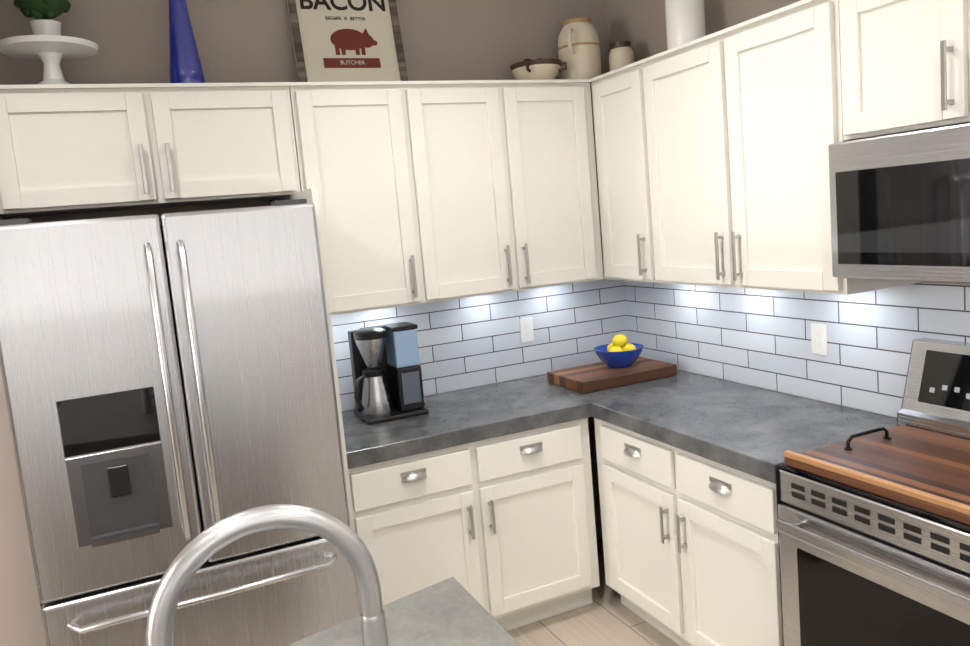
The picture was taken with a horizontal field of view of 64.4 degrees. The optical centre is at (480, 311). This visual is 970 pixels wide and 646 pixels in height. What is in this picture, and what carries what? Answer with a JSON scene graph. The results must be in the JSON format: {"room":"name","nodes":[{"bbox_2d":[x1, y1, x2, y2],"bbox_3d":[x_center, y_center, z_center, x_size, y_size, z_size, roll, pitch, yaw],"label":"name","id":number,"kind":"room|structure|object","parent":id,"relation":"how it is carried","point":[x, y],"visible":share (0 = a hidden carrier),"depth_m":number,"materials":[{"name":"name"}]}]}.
{"room":"kitchen","nodes":[
{"label":"kitchen","id":0,"kind":"room"},
{"bbox_2d":[0,215,45,645],"bbox_3d":[-1.650,0.166,2.551,0.230,2.740,0.840,-8,7,-24],"label":"wall","id":1,"kind":"structure","parent":0,"point":[21,623],"depth_m":2.26,"materials":[{"name":"paint"}]},
{"bbox_2d":[0,0,609,539],"bbox_3d":[-0.441,-0.053,3.475,2.760,2.740,0.120,-8,7,-24],"label":"wall","id":2,"kind":"structure","parent":0,"point":[252,40],"depth_m":3.12,"materials":[{"name":"paint"}]},
{"bbox_2d":[0,82,299,217],"bbox_3d":[-1.203,-0.593,2.825,0.986,0.407,0.342,-8,7,-24],"label":"upper cabinet","id":3,"kind":"object","parent":2,"relation":"attached to","point":[65,148],"depth_m":2.66,"materials":[{"name":"paint"}]},
{"bbox_2d":[0,0,98,84],"bbox_3d":[-1.487,-0.963,2.643,0.312,0.414,0.312,-8,7,-24],"label":"stand","id":4,"kind":"object","parent":3,"relation":"on","point":[48,45],"visible":0.92,"depth_m":2.61,"materials":[{"name":"white ceramic"}]},
{"bbox_2d":[168,0,204,82],"bbox_3d":[-1.097,-1.070,2.810,0.124,0.517,0.124,-8,7,-24],"label":"bottle","id":5,"kind":"object","parent":3,"relation":"on","point":[185,65],"visible":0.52,"depth_m":2.78,"materials":[{"name":"blue glass"}]},
{"bbox_2d":[288,81,443,319],"bbox_3d":[-0.501,-0.456,3.153,0.507,0.880,0.342,-8,7,-24],"label":"upper cabinet","id":6,"kind":"object","parent":2,"relation":"attached to","point":[364,149],"depth_m":3.01,"materials":[{"name":"paint"}]},
{"bbox_2d":[287,0,407,81],"bbox_3d":[-0.549,-1.145,3.207,0.460,0.477,0.107,-8,7,-24],"label":"sign","id":7,"kind":"object","parent":6,"relation":"on","point":[345,40],"visible":1,"depth_m":3.20,"materials":[{"name":"beige"}]},
{"bbox_2d":[331,272,626,410],"bbox_3d":[-0.019,0.124,3.611,1.650,0.457,0.004,-8,7,-24],"label":"tile backsplash","id":8,"kind":"structure","parent":2,"relation":"attached to","point":[467,342],"depth_m":3.66,"materials":[{"name":"white tile"}]},
{"bbox_2d":[519,317,533,342],"bbox_3d":[0.225,0.090,3.711,0.070,0.115,0.008,-8,7,-24],"label":"electrical outlet","id":9,"kind":"object","parent":8,"relation":"attached to","point":[526,330],"visible":1,"depth_m":3.71,"materials":[{"name":"white plastic"}]},
{"bbox_2d":[424,79,599,299],"bbox_3d":[0.030,-0.531,3.386,0.942,0.880,0.342,-8,7,-24],"label":"upper cabinet","id":10,"kind":"object","parent":2,"relation":"attached to","point":[514,173],"depth_m":3.25,"materials":[{"name":"paint"}]},
{"bbox_2d":[510,58,566,79],"bbox_3d":[0.252,-1.064,3.441,0.236,0.118,0.236,-8,7,-24],"label":"bowl","id":11,"kind":"object","parent":10,"relation":"on","point":[538,69],"visible":0.85,"depth_m":3.36,"materials":[{"name":"beige ceramic"}]},
{"bbox_2d":[558,18,600,87],"bbox_3d":[0.447,-1.177,3.517,0.211,0.289,0.201,-8,7,-24],"label":"crock","id":12,"kind":"object","parent":10,"relation":"on","point":[579,54],"visible":0.79,"depth_m":3.44,"materials":[{"name":"beige ceramic"}]},
{"bbox_2d":[287,588,515,645],"bbox_3d":[-0.447,0.732,1.190,1.169,0.030,0.657,-8,7,-24],"label":"countertop","id":13,"kind":"structure","parent":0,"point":[446,618],"depth_m":1.51,"materials":[{"name":"grey stone"}]},
{"bbox_2d":[145,504,388,645],"bbox_3d":[-0.248,0.464,0.947,0.310,0.464,0.062,-8,7,-24],"label":"faucet","id":14,"kind":"object","parent":13,"relation":"on","point":[204,546],"visible":1,"depth_m":0.92,"materials":[{"name":"silver metal"}]},
{"bbox_2d":[507,538,678,645],"bbox_3d":[-1.398,1.782,0.706,7.400,0.060,9.200,-8,7,-24],"label":"floor","id":15,"kind":"structure","parent":0,"point":[606,617],"depth_m":3.15,"materials":[{"name":"tile"}]},
{"bbox_2d":[0,199,360,645],"bbox_3d":[-1.012,0.564,2.698,0.920,1.804,0.864,-8,7,-24],"label":"fridge","id":16,"kind":"object","parent":15,"relation":"on","point":[169,386],"visible":0.88,"depth_m":2.31,"materials":[{"name":"grey metal"}]},
{"bbox_2d":[344,416,599,645],"bbox_3d":[-0.106,0.896,3.282,1.030,0.850,0.615,-8,7,-24],"label":"base cabinet","id":17,"kind":"object","parent":15,"relation":"on","point":[472,518],"depth_m":3.01,"materials":[{"name":"paint"}]},
{"bbox_2d":[338,370,707,467],"bbox_3d":[0.135,0.405,3.350,1.678,0.060,0.632,-8,7,-24],"label":"countertop","id":18,"kind":"structure","parent":17,"relation":"on","point":[486,410],"depth_m":3.10,"materials":[{"name":"grey stone"}]},
{"bbox_2d":[348,322,428,424],"bbox_3d":[-0.406,0.250,3.212,0.295,0.372,0.230,-8,7,-24],"label":"coffee maker","id":19,"kind":"object","parent":18,"relation":"on","point":[387,375],"visible":1,"depth_m":3.16,"materials":[{"name":"black plastic"}]},
{"bbox_2d":[547,357,676,393],"bbox_3d":[0.601,0.284,3.532,0.500,0.051,0.320,-8,7,-24],"label":"cutting board","id":20,"kind":"object","parent":18,"relation":"on","point":[592,377],"visible":0.85,"depth_m":3.43,"materials":[{"name":"brown wood"}]},
{"bbox_2d":[593,334,643,367],"bbox_3d":[0.637,0.179,3.540,0.230,0.148,0.230,-8,7,-24],"label":"fruit bowl","id":21,"kind":"object","parent":20,"relation":"on","point":[619,351],"visible":1,"depth_m":3.49,"materials":[{"name":"blue ceramic"}]},
{"bbox_2d":[592,416,782,645],"bbox_3d":[0.977,0.848,2.889,0.615,0.850,1.019,-8,7,-24],"label":"base cabinet","id":22,"kind":"object","parent":15,"relation":"on","point":[691,547],"depth_m":2.68,"materials":[{"name":"paint"}]},
{"bbox_2d":[592,377,896,479],"bbox_3d":[0.942,0.397,2.820,0.633,0.060,0.991,-8,7,-24],"label":"countertop","id":23,"kind":"structure","parent":22,"relation":"on","point":[745,426],"depth_m":2.71,"materials":[{"name":"grey stone"}]},
{"bbox_2d":[775,338,969,645],"bbox_3d":[1.304,0.747,2.040,0.690,1.194,0.762,-8,7,-24],"label":"range","id":24,"kind":"object","parent":15,"relation":"on","point":[858,567],"visible":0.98,"depth_m":2.03,"materials":[{"name":"grey metal"}]},
{"bbox_2d":[784,425,969,525],"bbox_3d":[1.244,0.405,1.978,0.493,0.064,0.732,-8,7,-24],"label":"board","id":25,"kind":"object","parent":24,"relation":"on","point":[926,470],"visible":1,"depth_m":2.07,"materials":[{"name":"brown wood"}]},
{"bbox_2d":[605,0,969,417],"bbox_3d":[2.177,0.033,0.857,0.120,2.740,6.800,-8,7,-24],"label":"wall","id":26,"kind":"structure","parent":0,"point":[640,25],"depth_m":3.44,"materials":[{"name":"paint"}]},
{"bbox_2d":[588,66,635,280],"bbox_3d":[0.756,-0.583,3.291,0.343,0.880,0.456,-8,7,-24],"label":"upper cabinet","id":27,"kind":"object","parent":26,"relation":"attached to","point":[610,105],"depth_m":3.30,"materials":[{"name":"paint"}]},
{"bbox_2d":[609,41,633,70],"bbox_3d":[0.639,-1.127,3.479,0.112,0.167,0.112,-8,7,-24],"label":"jar","id":28,"kind":"object","parent":27,"relation":"on","point":[621,53],"visible":0.71,"depth_m":3.43,"materials":[{"name":"beige ceramic"}]},
{"bbox_2d":[624,0,920,294],"bbox_3d":[0.995,-0.541,2.761,0.343,0.880,0.988,-8,7,-24],"label":"upper cabinet","id":29,"kind":"object","parent":26,"relation":"attached to","point":[731,130],"depth_m":2.60,"materials":[{"name":"paint"}]},
{"bbox_2d":[664,0,705,49],"bbox_3d":[0.806,-1.174,3.034,0.156,0.337,0.195,-8,7,-24],"label":"jar","id":30,"kind":"object","parent":29,"relation":"on","point":[685,21],"visible":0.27,"depth_m":2.98,"materials":[{"name":"white ceramic"}]},
{"bbox_2d":[623,280,969,416],"bbox_3d":[1.729,0.192,1.767,0.005,0.457,4.800,-8,7,-24],"label":"tile backsplash","id":31,"kind":"structure","parent":26,"relation":"attached to","point":[761,338],"depth_m":2.92,"materials":[{"name":"white tile"}]},
{"bbox_2d":[811,323,826,354],"bbox_3d":[1.243,0.102,2.828,0.008,0.115,0.070,-8,7,-24],"label":"electrical outlet","id":32,"kind":"object","parent":31,"relation":"attached to","point":[819,338],"visible":1,"depth_m":2.82,"materials":[{"name":"white plastic"}]},
{"bbox_2d":[836,0,969,141],"bbox_3d":[1.337,-0.700,1.933,0.343,0.426,0.771,-8,7,-24],"label":"upper cabinet","id":33,"kind":"object","parent":26,"relation":"attached to","point":[902,66],"depth_m":2.05,"materials":[{"name":"paint"}]},
{"bbox_2d":[828,123,969,282],"bbox_3d":[1.327,-0.282,1.967,0.436,0.395,0.754,-8,7,-24],"label":"microwave","id":34,"kind":"object","parent":33,"relation":"attached to","point":[899,206],"visible":1,"depth_m":2.02,"materials":[{"name":"grey metal"}]}
]}

